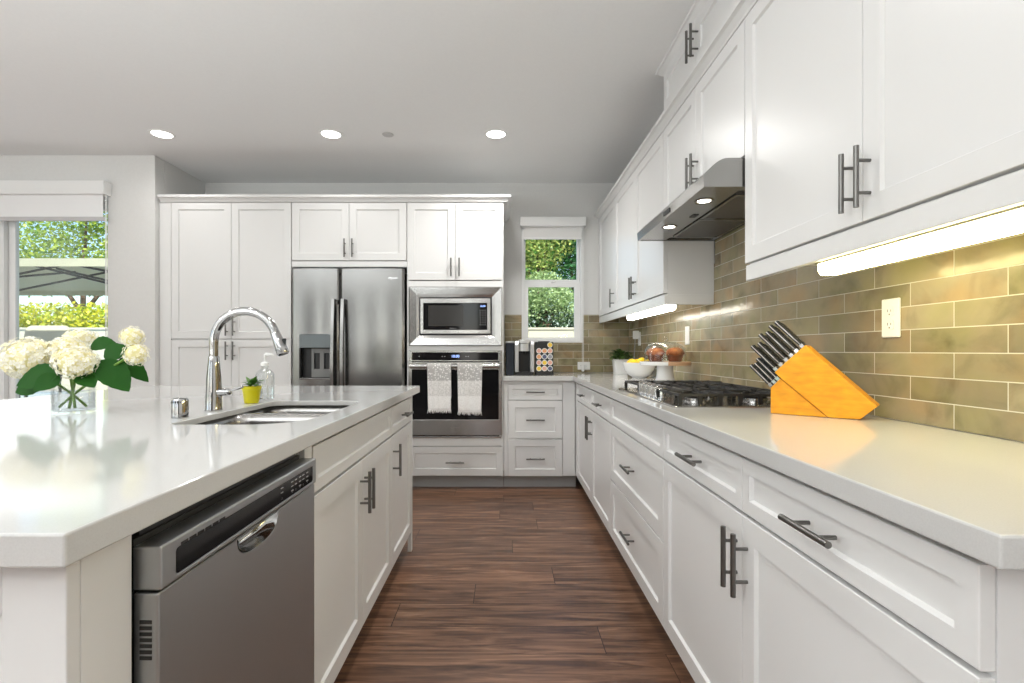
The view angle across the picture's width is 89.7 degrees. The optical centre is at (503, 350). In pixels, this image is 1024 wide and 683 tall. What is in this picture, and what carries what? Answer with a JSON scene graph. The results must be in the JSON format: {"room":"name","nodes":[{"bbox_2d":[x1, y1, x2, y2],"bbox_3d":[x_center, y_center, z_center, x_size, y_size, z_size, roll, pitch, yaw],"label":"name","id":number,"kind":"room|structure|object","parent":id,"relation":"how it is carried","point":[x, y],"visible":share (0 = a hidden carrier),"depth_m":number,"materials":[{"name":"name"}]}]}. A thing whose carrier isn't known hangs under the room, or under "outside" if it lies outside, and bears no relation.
{"room":"kitchen","nodes":[
{"label":"kitchen","id":0,"kind":"room"},
{"bbox_2d":[0,155,164,388],"bbox_3d":[-4.643,-0.220,4.170,3.715,2.680,0.120,0,0,0],"label":"wall","id":1,"kind":"structure","parent":0,"point":[136,181],"depth_m":4.11,"materials":[{"name":"paint"}]},
{"bbox_2d":[0,197,107,399],"bbox_3d":[-4.015,-0.060,4.185,1.690,2.360,0.090,0,0,0],"label":"door","id":2,"kind":"structure","parent":1,"relation":"in","point":[9,230],"depth_m":4.19,"materials":[{"name":"white paint"}]},
{"bbox_2d":[0,180,111,336],"bbox_3d":[-4.039,-0.605,4.066,1.822,1.450,0.088,0,0,0],"label":"roller shade","id":3,"kind":"object","parent":1,"relation":"attached to","point":[20,200],"visible":0.9,"depth_m":4.06,"materials":[{"name":"white fabric"}]},
{"bbox_2d":[165,161,204,193],"bbox_3d":[-2.845,-0.220,4.515,0.120,2.680,0.570,0,0,0],"label":"wall","id":4,"kind":"structure","parent":0,"point":[177,181],"depth_m":4.43,"materials":[{"name":"paint"}]},
{"bbox_2d":[241,386,261,403],"bbox_3d":[-0.990,0.173,2.020,0.073,0.066,0.073,0,0,0],"label":"pot","id":5,"kind":"object","parent":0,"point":[251,394],"depth_m":2.00,"materials":[{"name":"yellow ceramic"}]},
{"bbox_2d":[0,0,694,182],"bbox_3d":[-2.665,-1.635,-0.100,7.910,0.150,10.040,0,0,0],"label":"ceiling","id":6,"kind":"structure","parent":0,"point":[246,90],"depth_m":3.02,"materials":[{"name":"paint"}]},
{"bbox_2d":[148,129,175,138],"bbox_3d":[-2.464,-1.557,3.710,0.172,0.006,0.172,0,0,0],"label":"recessed light","id":7,"kind":"object","parent":6,"relation":"in","point":[163,134],"visible":1,"depth_m":3.71,"materials":[{"name":"white plastic"}]},
{"bbox_2d":[151,131,172,137],"bbox_3d":[-2.464,-1.558,3.710,0.131,0.003,0.131,0,0,5],"label":"diffuser","id":8,"kind":"object","parent":7,"relation":"attached to","point":[160,134],"depth_m":3.71,"materials":[{"name":"white plastic"}]},
{"bbox_2d":[318,129,343,138],"bbox_3d":[-1.246,-1.557,3.710,0.172,0.006,0.172,0,0,0],"label":"recessed light","id":9,"kind":"object","parent":6,"relation":"in","point":[326,133],"visible":1,"depth_m":3.71,"materials":[{"name":"white plastic"}]},
{"bbox_2d":[321,131,340,137],"bbox_3d":[-1.246,-1.558,3.710,0.131,0.003,0.131,0,0,5],"label":"diffuser","id":10,"kind":"object","parent":9,"relation":"attached to","point":[326,134],"depth_m":3.71,"materials":[{"name":"white plastic"}]},
{"bbox_2d":[382,132,393,136],"bbox_3d":[-0.836,-1.555,3.710,0.080,0.010,0.080,0,0,0],"label":"sprinkler cover","id":11,"kind":"object","parent":6,"relation":"attached to","point":[385,134],"visible":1,"depth_m":3.69,"materials":[{"name":"grey"}]},
{"bbox_2d":[484,129,507,138],"bbox_3d":[-0.058,-1.557,3.710,0.172,0.006,0.172,0,0,0],"label":"recessed light","id":12,"kind":"object","parent":6,"relation":"in","point":[492,133],"visible":1,"depth_m":3.70,"materials":[{"name":"white plastic"}]},
{"bbox_2d":[487,131,504,137],"bbox_3d":[-0.058,-1.558,3.710,0.131,0.003,0.131,0,0,-5],"label":"diffuser","id":13,"kind":"object","parent":12,"relation":"attached to","point":[490,134],"depth_m":3.71,"materials":[{"name":"white plastic"}]},
{"bbox_2d":[205,183,614,372],"bbox_3d":[-0.868,-0.220,4.860,4.075,2.680,0.120,0,0,0],"label":"wall","id":14,"kind":"structure","parent":0,"point":[527,199],"depth_m":4.80,"materials":[{"name":"paint"}]},
{"bbox_2d":[292,202,406,273],"bbox_3d":[-1.249,-0.935,4.454,0.930,0.522,0.683,0,0,0],"label":"upper cabinet","id":15,"kind":"object","parent":14,"relation":"attached to","point":[332,235],"visible":0.9,"depth_m":4.16,"materials":[{"name":"white paint"}]},
{"bbox_2d":[522,229,581,342],"bbox_3d":[0.450,-0.602,4.837,0.570,1.057,0.097,0,0,0],"label":"window","id":16,"kind":"structure","parent":14,"relation":"in","point":[577,284],"depth_m":4.82,"materials":[{"name":"white paint"}]},
{"bbox_2d":[520,217,585,371],"bbox_3d":[0.451,-0.515,4.751,0.602,1.420,0.072,0,0,0],"label":"roller shade","id":17,"kind":"object","parent":16,"relation":"attached to","point":[535,228],"visible":1,"depth_m":4.75,"materials":[{"name":"white fabric"}]},
{"bbox_2d":[505,315,628,371],"bbox_3d":[0.583,-0.064,4.795,1.156,0.536,0.009,0,0,0],"label":"tile backsplash","id":18,"kind":"structure","parent":14,"relation":"attached to","point":[600,339],"depth_m":4.79,"materials":[{"name":"beige tile"}]},
{"bbox_2d":[578,362,589,369],"bbox_3d":[0.742,0.142,4.785,0.116,0.072,0.009,0,0,0],"label":"wall outlet","id":19,"kind":"object","parent":18,"relation":"attached to","point":[586,364],"visible":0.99,"depth_m":4.78,"materials":[{"name":"white plastic"}]},
{"bbox_2d":[334,476,694,682],"bbox_3d":[-2.665,1.170,-0.100,7.910,0.100,10.040,0,0,0],"label":"floor","id":20,"kind":"structure","parent":0,"point":[495,584],"depth_m":2.27,"materials":[{"name":"brown wood"}]},
{"bbox_2d":[0,535,131,682],"bbox_3d":[-1.135,0.683,1.755,1.230,0.873,2.286,0,0,0],"label":"panel","id":21,"kind":"object","parent":20,"relation":"on","point":[72,623],"visible":0.16,"depth_m":0.62,"materials":[{"name":"white paint"}]},
{"bbox_2d":[132,454,315,682],"bbox_3d":[-0.776,0.686,1.031,0.581,0.868,0.604,0,0,0],"label":"dishwasher","id":22,"kind":"object","parent":20,"relation":"on","point":[223,584],"visible":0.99,"depth_m":0.94,"materials":[{"name":"silver metal"}]},
{"bbox_2d":[159,202,294,385],"bbox_3d":[-2.249,-0.038,4.454,1.066,2.316,0.683,0,0,0],"label":"pantry cabinet","id":23,"kind":"object","parent":20,"relation":"on","point":[216,258],"visible":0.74,"depth_m":4.16,"materials":[{"name":"white paint"}]},
{"bbox_2d":[157,194,510,221],"bbox_3d":[-1.355,-1.222,4.456,2.825,0.050,0.686,0,0,0],"label":"crown molding","id":24,"kind":"structure","parent":23,"relation":"on","point":[506,198],"depth_m":4.13,"materials":[{"name":"white paint"}]},
{"bbox_2d":[296,407,390,682],"bbox_3d":[-0.795,0.683,1.847,0.640,0.873,1.015,0,0,0],"label":"base cabinet","id":25,"kind":"object","parent":20,"relation":"on","point":[352,486],"visible":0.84,"depth_m":1.72,"materials":[{"name":"white paint"}]},
{"bbox_2d":[0,386,419,567],"bbox_3d":[-1.297,0.195,1.800,1.607,0.101,2.441,0,0,0],"label":"countertop","id":26,"kind":"structure","parent":25,"relation":"on","point":[75,483],"depth_m":1.04,"materials":[{"name":"white stone"}]},
{"bbox_2d":[204,307,288,410],"bbox_3d":[-0.883,0.028,1.770,0.286,0.355,0.055,0,0,0],"label":"kitchen faucet","id":27,"kind":"object","parent":26,"relation":"on","point":[214,392],"visible":1,"depth_m":1.76,"materials":[{"name":"silver metal"}]},
{"bbox_2d":[241,376,262,403],"bbox_3d":[-0.986,0.152,2.024,0.093,0.107,0.089,0,0,0],"label":"potted succulent","id":28,"kind":"object","parent":26,"relation":"on","point":[251,394],"visible":0.98,"depth_m":2.00,"materials":[{"name":"green plant"}]},
{"bbox_2d":[260,353,273,398],"bbox_3d":[-0.997,0.108,2.150,0.077,0.196,0.075,0,0,0],"label":"soap bottle","id":29,"kind":"object","parent":26,"relation":"on","point":[266,392],"visible":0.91,"depth_m":2.13,"materials":[{"name":"clear glass"}]},
{"bbox_2d":[195,405,349,424],"bbox_3d":[-0.759,0.344,1.772,0.416,0.235,0.729,0,0,0],"label":"sink","id":30,"kind":"object","parent":26,"relation":"in","point":[288,413],"visible":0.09,"depth_m":1.84,"materials":[{"name":"silver metal"}]},
{"bbox_3d":[-1.420,0.159,1.700,0.120,0.093,0.120,0,0,0],"label":"glass vase","id":31,"kind":"object","parent":26,"relation":"on","visible":0},
{"bbox_2d":[0,336,87,406],"bbox_3d":[-1.522,0.071,1.678,0.242,0.236,0.164,0,0,21],"label":"hydrangea","id":32,"kind":"object","parent":31,"relation":"in","point":[19,358],"visible":0.68,"depth_m":1.65,"materials":[{"name":"beige plant"}]},
{"bbox_2d":[16,346,100,405],"bbox_3d":[-1.416,0.087,1.656,0.218,0.203,0.122,0,0,9],"label":"hydrangea","id":33,"kind":"object","parent":31,"relation":"in","point":[74,361],"visible":0.97,"depth_m":1.62,"materials":[{"name":"beige plant"}]},
{"bbox_2d":[44,335,92,407],"bbox_3d":[-1.466,0.068,1.740,0.150,0.241,0.153,0,0,0],"label":"hydrangea","id":34,"kind":"object","parent":31,"relation":"in","point":[64,341],"visible":0.42,"depth_m":1.69,"materials":[{"name":"beige plant"}]},
{"bbox_2d":[56,329,115,408],"bbox_3d":[-1.459,0.056,1.782,0.214,0.265,0.136,0,0,35],"label":"hydrangea","id":35,"kind":"object","parent":31,"relation":"in","point":[99,343],"visible":0.66,"depth_m":1.77,"materials":[{"name":"beige plant"}]},
{"bbox_2d":[58,326,150,407],"bbox_3d":[-1.314,0.053,1.686,0.289,0.272,0.116,0,0,-13],"label":"hydrangea","id":36,"kind":"object","parent":31,"relation":"in","point":[114,373],"visible":1,"depth_m":1.68,"materials":[{"name":"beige plant"}]},
{"bbox_2d":[292,268,406,385],"bbox_3d":[-1.250,0.229,4.414,0.900,1.782,0.722,0,0,0],"label":"refrigerator","id":37,"kind":"object","parent":20,"relation":"on","point":[349,326],"visible":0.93,"depth_m":4.12,"materials":[{"name":"silver metal"}]},
{"bbox_2d":[390,396,413,569],"bbox_3d":[-0.795,0.683,2.627,0.640,0.873,0.541,0,0,0],"label":"base cabinet","id":38,"kind":"object","parent":20,"relation":"on","point":[401,412],"visible":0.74,"depth_m":2.61,"materials":[{"name":"white paint"}]},
{"bbox_2d":[407,202,503,486],"bbox_3d":[-0.393,-0.038,4.454,0.778,2.316,0.683,0,0,0],"label":"tall cabinet","id":39,"kind":"object","parent":20,"relation":"on","point":[450,244],"visible":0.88,"depth_m":4.16,"materials":[{"name":"white paint"}]},
{"bbox_2d":[408,350,501,437],"bbox_3d":[-0.391,0.350,4.385,0.751,0.704,0.637,0,0,0],"label":"oven","id":40,"kind":"object","parent":39,"relation":"in","point":[451,424],"visible":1,"depth_m":4.13,"materials":[{"name":"black"}]},
{"bbox_2d":[427,363,450,413],"bbox_3d":[-0.511,0.298,4.072,0.190,0.398,0.046,0,0,0],"label":"dish towel","id":41,"kind":"object","parent":40,"relation":"hanging from","point":[438,374],"visible":1,"depth_m":4.06,"materials":[{"name":"grey fabric"}]},
{"bbox_2d":[457,363,481,414],"bbox_3d":[-0.270,0.307,4.072,0.196,0.411,0.046,0,0,0],"label":"dish towel","id":42,"kind":"object","parent":40,"relation":"hanging from","point":[469,375],"visible":1,"depth_m":4.06,"materials":[{"name":"grey fabric"}]},
{"bbox_2d":[409,287,501,345],"bbox_3d":[-0.391,-0.276,4.344,0.751,0.476,0.418,0,0,0],"label":"microwave","id":43,"kind":"object","parent":39,"relation":"in","point":[438,316],"visible":1,"depth_m":4.14,"materials":[{"name":"silver metal"}]},
{"bbox_2d":[504,381,575,486],"bbox_3d":[0.295,0.683,4.454,0.590,0.873,0.683,0,0,0],"label":"base cabinet","id":44,"kind":"object","parent":20,"relation":"on","point":[540,416],"visible":0.94,"depth_m":4.16,"materials":[{"name":"white paint"}]},
{"bbox_2d":[576,383,612,534],"bbox_3d":[0.850,0.683,3.465,0.631,0.873,1.370,0,0,0],"label":"base cabinet","id":45,"kind":"object","parent":20,"relation":"on","point":[593,408],"visible":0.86,"depth_m":3.27,"materials":[{"name":"white paint"}]},
{"bbox_2d":[504,373,1023,569],"bbox_3d":[0.584,0.226,2.686,1.171,0.040,4.226,0,0,0],"label":"countertop","id":46,"kind":"structure","parent":45,"relation":"on","point":[961,491],"depth_m":0.96,"materials":[{"name":"white stone"}]},
{"bbox_2d":[505,340,533,374],"bbox_3d":[0.131,0.058,4.405,0.238,0.296,0.270,0,0,0],"label":"coffee maker","id":47,"kind":"object","parent":46,"relation":"on","point":[519,355],"visible":0.98,"depth_m":4.29,"materials":[{"name":"black plastic"}]},
{"bbox_2d":[534,341,552,374],"bbox_3d":[0.337,0.064,4.360,0.150,0.284,0.150,0,0,0],"label":"rack","id":48,"kind":"object","parent":46,"relation":"on","point":[540,344],"visible":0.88,"depth_m":4.29,"materials":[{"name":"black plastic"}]},
{"bbox_2d":[609,348,633,373],"bbox_3d":[1.021,0.093,4.485,0.229,0.224,0.233,0,0,0],"label":"potted herb","id":49,"kind":"object","parent":46,"relation":"on","point":[619,356],"visible":0.97,"depth_m":4.43,"materials":[{"name":"white ceramic"}]},
{"bbox_2d":[622,362,654,377],"bbox_3d":[1.025,0.148,3.900,0.250,0.116,0.250,0,0,0],"label":"fruit bowl","id":50,"kind":"object","parent":46,"relation":"on","point":[635,370],"visible":0.85,"depth_m":3.82,"materials":[{"name":"white ceramic"}]},
{"bbox_2d":[627,359,636,362],"bbox_3d":[0.959,0.092,3.870,0.066,0.060,0.067,0,0,-15],"label":"lemon","id":51,"kind":"object","parent":50,"relation":"in","point":[629,360],"visible":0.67,"depth_m":3.85,"materials":[{"name":"yellow food"}]},
{"bbox_2d":[640,361,690,380],"bbox_3d":[0.985,0.137,3.150,0.300,0.138,0.300,0,0,0],"label":"cake stand","id":52,"kind":"object","parent":46,"relation":"on","point":[665,372],"visible":0.74,"depth_m":3.10,"materials":[{"name":"white ceramic"}]},
{"bbox_2d":[646,347,664,361],"bbox_3d":[0.929,0.024,3.160,0.111,0.086,0.111,0,0,0],"label":"muffin","id":53,"kind":"object","parent":52,"relation":"on","point":[655,354],"visible":1,"depth_m":3.12,"materials":[{"name":"brown food"}]},
{"bbox_2d":[666,347,684,361],"bbox_3d":[1.043,0.024,3.138,0.110,0.086,0.111,0,0,0],"label":"muffin","id":54,"kind":"object","parent":52,"relation":"on","point":[674,354],"visible":1,"depth_m":3.10,"materials":[{"name":"brown food"}]},
{"bbox_2d":[618,380,770,407],"bbox_3d":[0.863,0.177,2.304,0.505,0.058,0.905,0,0,0],"label":"gas cooktop","id":55,"kind":"object","parent":46,"relation":"in","point":[694,394],"visible":0.98,"depth_m":2.03,"materials":[{"name":"silver metal"}]},
{"bbox_2d":[771,345,879,418],"bbox_3d":[1.002,0.095,1.618,0.284,0.222,0.076,0,0,41],"label":"knife block","id":56,"kind":"object","parent":46,"relation":"on","point":[809,384],"visible":1,"depth_m":1.60,"materials":[{"name":"brown wood"}]},
{"bbox_2d":[749,364,773,386],"bbox_3d":[0.860,0.084,1.720,0.073,0.076,0.019,0,0,41],"label":"kitchen knife","id":57,"kind":"object","parent":56,"relation":"attached to","point":[754,368],"visible":0.99,"depth_m":1.72,"materials":[{"name":"silver metal"}]},
{"bbox_2d":[751,345,778,370],"bbox_3d":[0.868,0.025,1.714,0.084,0.087,0.027,0,0,41],"label":"kitchen knife","id":58,"kind":"object","parent":56,"relation":"in","point":[756,349],"visible":1,"depth_m":1.71,"materials":[{"name":"silver metal"}]},
{"bbox_2d":[754,362,776,383],"bbox_3d":[0.870,0.075,1.712,0.069,0.072,0.019,0,0,41],"label":"kitchen knife","id":59,"kind":"object","parent":56,"relation":"in","point":[756,364],"visible":0.99,"depth_m":1.71,"materials":[{"name":"silver metal"}]},
{"bbox_2d":[756,358,780,380],"bbox_3d":[0.876,0.062,1.707,0.073,0.076,0.019,0,0,41],"label":"kitchen knife","id":60,"kind":"object","parent":56,"relation":"in","point":[761,362],"visible":1,"depth_m":1.70,"materials":[{"name":"silver metal"}]},
{"bbox_2d":[758,347,779,367],"bbox_3d":[0.891,0.028,1.736,0.079,0.082,0.027,0,0,41],"label":"kitchen knife","id":61,"kind":"object","parent":56,"relation":"in","point":[771,359],"visible":0.35,"depth_m":1.73,"materials":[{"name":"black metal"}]},
{"bbox_2d":[757,342,783,366],"bbox_3d":[0.881,0.012,1.702,0.079,0.082,0.027,0,0,41],"label":"kitchen knife","id":62,"kind":"object","parent":56,"relation":"in","point":[761,345],"visible":0.99,"depth_m":1.70,"materials":[{"name":"silver metal"}]},
{"bbox_2d":[758,333,788,361],"bbox_3d":[0.888,-0.010,1.696,0.091,0.095,0.027,0,0,41],"label":"kitchen knife","id":63,"kind":"object","parent":56,"relation":"in","point":[763,337],"visible":1,"depth_m":1.69,"materials":[{"name":"silver metal"}]},
{"bbox_2d":[764,344,784,362],"bbox_3d":[0.905,0.015,1.724,0.073,0.076,0.027,0,0,41],"label":"kitchen knife","id":64,"kind":"object","parent":56,"relation":"in","point":[766,345],"visible":0.38,"depth_m":1.72,"materials":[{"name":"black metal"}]},
{"bbox_2d":[765,335,789,358],"bbox_3d":[0.912,-0.007,1.718,0.086,0.089,0.027,0,0,41],"label":"kitchen knife","id":65,"kind":"object","parent":56,"relation":"in","point":[775,344],"visible":0.35,"depth_m":1.71,"materials":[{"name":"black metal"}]},
{"bbox_2d":[765,331,793,356],"bbox_3d":[0.902,-0.021,1.684,0.084,0.087,0.027,0,0,41],"label":"kitchen knife","id":66,"kind":"object","parent":56,"relation":"in","point":[769,334],"visible":1,"depth_m":1.68,"materials":[{"name":"silver metal"}]},
{"bbox_2d":[768,325,798,352],"bbox_3d":[0.911,-0.038,1.676,0.090,0.093,0.027,0,0,41],"label":"kitchen knife","id":67,"kind":"object","parent":56,"relation":"in","point":[777,332],"visible":0.99,"depth_m":1.67,"materials":[{"name":"silver metal"}]},
{"bbox_2d":[772,333,795,354],"bbox_3d":[0.925,-0.018,1.706,0.079,0.082,0.027,0,0,41],"label":"kitchen knife","id":68,"kind":"object","parent":56,"relation":"in","point":[776,336],"visible":0.35,"depth_m":1.70,"materials":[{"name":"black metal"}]},
{"bbox_2d":[775,327,799,349],"bbox_3d":[0.934,-0.035,1.698,0.084,0.087,0.027,0,0,41],"label":"kitchen knife","id":69,"kind":"object","parent":56,"relation":"in","point":[775,327],"visible":0.31,"depth_m":1.69,"materials":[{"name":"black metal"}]},
{"bbox_2d":[774,321,804,347],"bbox_3d":[0.924,-0.052,1.665,0.087,0.090,0.027,0,0,41],"label":"kitchen knife","id":70,"kind":"object","parent":56,"relation":"in","point":[782,327],"visible":1,"depth_m":1.66,"materials":[{"name":"silver metal"}]},
{"bbox_2d":[781,323,805,344],"bbox_3d":[0.947,-0.049,1.687,0.082,0.084,0.027,0,0,41],"label":"kitchen knife","id":71,"kind":"object","parent":56,"relation":"in","point":[781,323],"visible":0.33,"depth_m":1.68,"materials":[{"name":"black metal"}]},
{"bbox_2d":[611,399,666,625],"bbox_3d":[0.850,0.683,2.321,0.631,0.873,0.919,0,0,0],"label":"base cabinet","id":72,"kind":"object","parent":20,"relation":"on","point":[637,459],"visible":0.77,"depth_m":2.22,"materials":[{"name":"white paint"}]},
{"bbox_2d":[663,422,1023,682],"bbox_3d":[0.850,0.683,1.242,0.631,0.873,1.239,0,0,0],"label":"base cabinet","id":73,"kind":"object","parent":20,"relation":"on","point":[770,576],"visible":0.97,"depth_m":0.97,"materials":[{"name":"white paint"}]},
{"bbox_2d":[612,359,628,373],"bbox_3d":[1.012,0.141,4.480,0.124,0.130,0.124,0,0,0],"label":"planter","id":74,"kind":"object","parent":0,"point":[618,368],"depth_m":4.42,"materials":[{"name":"white ceramic"}]},
{"bbox_2d":[651,241,1021,441],"bbox_3d":[1.230,-0.220,-0.040,0.120,2.680,9.920,0,0,0],"label":"wall","id":75,"kind":"structure","parent":0,"point":[714,241],"depth_m":1.50,"materials":[{"name":"paint"}]},
{"bbox_2d":[599,131,713,322],"bbox_3d":[0.999,-0.735,3.819,0.319,0.961,1.954,0,0,0],"label":"upper cabinet","id":76,"kind":"object","parent":75,"relation":"attached to","point":[635,276],"visible":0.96,"depth_m":3.24,"materials":[{"name":"white paint"}]},
{"bbox_2d":[627,305,676,319],"bbox_3d":[0.961,-0.271,3.435,0.057,0.081,0.994,0,0,0],"label":"light","id":77,"kind":"object","parent":76,"relation":"attached to","point":[666,308],"visible":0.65,"depth_m":3.26,"materials":[{"name":"grey plastic"}]},
{"bbox_2d":[594,0,757,219],"bbox_3d":[0.872,-1.242,2.722,0.058,0.049,4.152,0,0,0],"label":"crown molding","id":78,"kind":"structure","parent":76,"relation":"on","point":[741,9],"depth_m":2.40,"materials":[{"name":"white paint"}]},
{"bbox_2d":[655,0,707,76],"bbox_3d":[1.010,-1.538,1.769,0.318,0.041,2.246,0,0,0],"label":"crown molding","id":79,"kind":"structure","parent":75,"relation":"attached to","point":[698,5],"depth_m":2.53,"materials":[{"name":"white paint"}]},
{"bbox_2d":[664,0,736,108],"bbox_3d":[0.999,-1.408,2.363,0.319,0.280,0.954,0,0,0],"label":"upper cabinet","id":80,"kind":"object","parent":75,"relation":"attached to","point":[712,15],"visible":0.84,"depth_m":2.34,"materials":[{"name":"white paint"}]},
{"bbox_2d":[664,19,744,207],"bbox_3d":[0.999,-0.964,2.363,0.319,0.503,0.954,0,0,0],"label":"upper cabinet","id":81,"kind":"object","parent":75,"relation":"attached to","point":[708,128],"visible":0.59,"depth_m":2.22,"materials":[{"name":"white paint"}]},
{"bbox_2d":[637,158,744,240],"bbox_3d":[0.944,-0.654,2.363,0.428,0.108,0.942,0,0,0],"label":"range hood","id":82,"kind":"object","parent":81,"relation":"attached to","point":[712,207],"visible":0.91,"depth_m":2.23,"materials":[{"name":"silver metal"}]},
{"bbox_2d":[663,208,669,216],"bbox_3d":[0.734,-0.624,2.322,0.009,0.019,0.090,0,0,0],"label":"switch","id":83,"kind":"object","parent":82,"relation":"attached to","point":[666,212],"depth_m":2.32,"materials":[{"name":"plastic"}]},
{"bbox_2d":[629,225,1023,441],"bbox_3d":[1.165,-0.238,2.546,0.009,0.884,4.491,0,0,0],"label":"tile backsplash","id":84,"kind":"structure","parent":75,"relation":"attached to","point":[956,362],"depth_m":1.52,"materials":[{"name":"beige tile"}]},
{"bbox_2d":[633,331,638,356],"bbox_3d":[1.126,0.018,4.314,0.047,0.373,0.228,0,0,0],"label":"plug adapter","id":85,"kind":"object","parent":84,"relation":"attached to","point":[635,333],"visible":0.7,"depth_m":4.37,"materials":[{"name":"white plastic"}]},
{"bbox_2d":[638,332,640,345],"bbox_3d":[1.155,-0.100,4.400,0.009,0.116,0.072,0,0,0],"label":"wall outlet","id":86,"kind":"object","parent":84,"relation":"attached to","point":[639,339],"visible":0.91,"depth_m":4.38,"materials":[{"name":"white plastic"}]},
{"bbox_2d":[685,326,689,344],"bbox_3d":[1.155,-0.095,3.250,0.009,0.116,0.072,0,0,0],"label":"light switch","id":87,"kind":"object","parent":84,"relation":"attached to","point":[687,328],"visible":1,"depth_m":3.23,"materials":[{"name":"white plastic"}]},
{"bbox_2d":[882,298,900,337],"bbox_3d":[1.155,-0.097,1.539,0.009,0.116,0.072,0,0,0],"label":"wall outlet","id":88,"kind":"object","parent":84,"relation":"attached to","point":[891,308],"visible":1,"depth_m":1.53,"materials":[{"name":"white plastic"}]},
{"bbox_2d":[885,320,893,329],"bbox_3d":[1.153,-0.077,1.539,0.004,0.029,0.033,0,0,0],"label":"receptacle","id":89,"kind":"object","parent":88,"relation":"attached to","point":[889,324],"depth_m":1.54,"materials":[{"name":"grey plastic"}]},
{"bbox_2d":[885,306,893,315],"bbox_3d":[1.153,-0.117,1.539,0.004,0.029,0.033,0,0,0],"label":"receptacle","id":90,"kind":"object","parent":88,"relation":"attached to","point":[889,310],"depth_m":1.54,"materials":[{"name":"grey plastic"}]},
{"bbox_2d":[745,0,1023,280],"bbox_3d":[0.999,-0.735,1.265,0.319,0.961,1.238,0,0,0],"label":"upper cabinet","id":91,"kind":"object","parent":75,"relation":"attached to","point":[869,123],"visible":0.98,"depth_m":1.23,"materials":[{"name":"white paint"}]},
{"bbox_2d":[815,204,1023,274],"bbox_3d":[0.976,-0.267,1.105,0.067,0.081,0.914,0,0,0],"label":"light","id":92,"kind":"object","parent":91,"relation":"attached to","point":[1010,221],"visible":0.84,"depth_m":1.14,"materials":[{"name":"grey plastic"}]},
{"label":"outside","id":93,"kind":"structure","parent":0,"visible":0},
{"bbox_3d":[-7.500,1.205,7.500,65.000,0.130,75.000,0,0,0],"label":"ground","id":94,"kind":"structure","parent":93,"visible":0},
{"bbox_2d":[19,301,107,326],"bbox_3d":[-14.047,-0.539,16.116,7.905,2.073,1.645,0,0,0],"label":"hedge","id":95,"kind":"object","parent":94,"relation":"on","point":[71,320],"visible":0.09,"depth_m":15.79,"materials":[{"name":"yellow plant"}]},
{"bbox_2d":[19,211,107,319],"bbox_3d":[-14.535,-2.582,17.635,5.858,7.451,3.973,0,0,0],"label":"tree","id":96,"kind":"object","parent":94,"relation":"on","point":[89,225],"visible":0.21,"depth_m":17.11,"materials":[{"name":"green plant"}]},
{"bbox_2d":[19,327,573,389],"bbox_3d":[-9.000,0.235,15.100,42.000,1.810,0.280,0,0,0],"label":"wall","id":97,"kind":"structure","parent":94,"relation":"on","point":[532,331],"depth_m":15.00,"materials":[{"name":"beige paint"}]},
{"bbox_2d":[525,244,572,296],"bbox_3d":[1.098,-3.465,22.943,7.449,9.215,4.877,0,0,5],"label":"tree","id":98,"kind":"object","parent":94,"relation":"on","point":[561,267],"visible":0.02,"depth_m":22.61,"materials":[{"name":"green plant"}]},
{"bbox_2d":[525,270,573,326],"bbox_3d":[1.444,-0.727,16.689,2.372,3.744,1.692,0,0,0],"label":"tree","id":99,"kind":"object","parent":94,"relation":"on","point":[536,302],"visible":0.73,"depth_m":16.43,"materials":[{"name":"green plant"}]},
{"bbox_2d":[525,240,575,325],"bbox_3d":[1.255,-2.380,17.419,3.178,7.048,2.719,0,0,-19],"label":"tree","id":100,"kind":"object","parent":94,"relation":"on","point":[534,248],"visible":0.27,"depth_m":16.98,"materials":[{"name":"green plant"}]},
{"bbox_2d":[528,306,573,326],"bbox_3d":[1.593,-0.437,16.794,4.856,2.140,1.703,0,0,0],"label":"hedge","id":101,"kind":"object","parent":94,"relation":"on","point":[571,322],"visible":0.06,"depth_m":16.48,"materials":[{"name":"green plant"}]},
{"bbox_2d":[549,240,575,301],"bbox_3d":[2.356,-2.626,18.290,3.295,7.538,2.641,0,0,23],"label":"tree","id":102,"kind":"object","parent":94,"relation":"on","point":[569,270],"visible":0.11,"depth_m":17.85,"materials":[{"name":"green plant"}]},
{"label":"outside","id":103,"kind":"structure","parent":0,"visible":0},
{"bbox_2d":[38,390,96,391],"bbox_3d":[-8.000,1.190,3.600,36.000,0.100,23.200,0,0,0],"label":"patio","id":104,"kind":"structure","parent":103,"point":[44,390],"depth_m":14.68,"materials":[{"name":"grey"}]},
{"bbox_2d":[20,392,67,397],"bbox_3d":[-16.000,1.210,12.300,20.000,0.060,4.600,0,0,0],"label":"pool water","id":105,"kind":"structure","parent":104,"relation":"in","point":[36,393],"depth_m":13.81,"materials":[{"name":"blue liquid"}]},
{"bbox_2d":[19,326,70,397],"bbox_3d":[-5.660,0.415,6.100,0.580,1.451,0.638,0,0,0],"label":"patio chair","id":106,"kind":"object","parent":104,"relation":"on","point":[47,333],"visible":0.15,"depth_m":6.37,"materials":[{"name":"beige fabric"}]},
{"bbox_2d":[19,258,107,295],"bbox_3d":[-6.750,-0.085,7.600,4.900,2.450,3.200,0,0,0],"label":"canopy","id":107,"kind":"object","parent":104,"relation":"on","point":[37,276],"visible":0.36,"depth_m":8.06,"materials":[{"name":"white fabric"}]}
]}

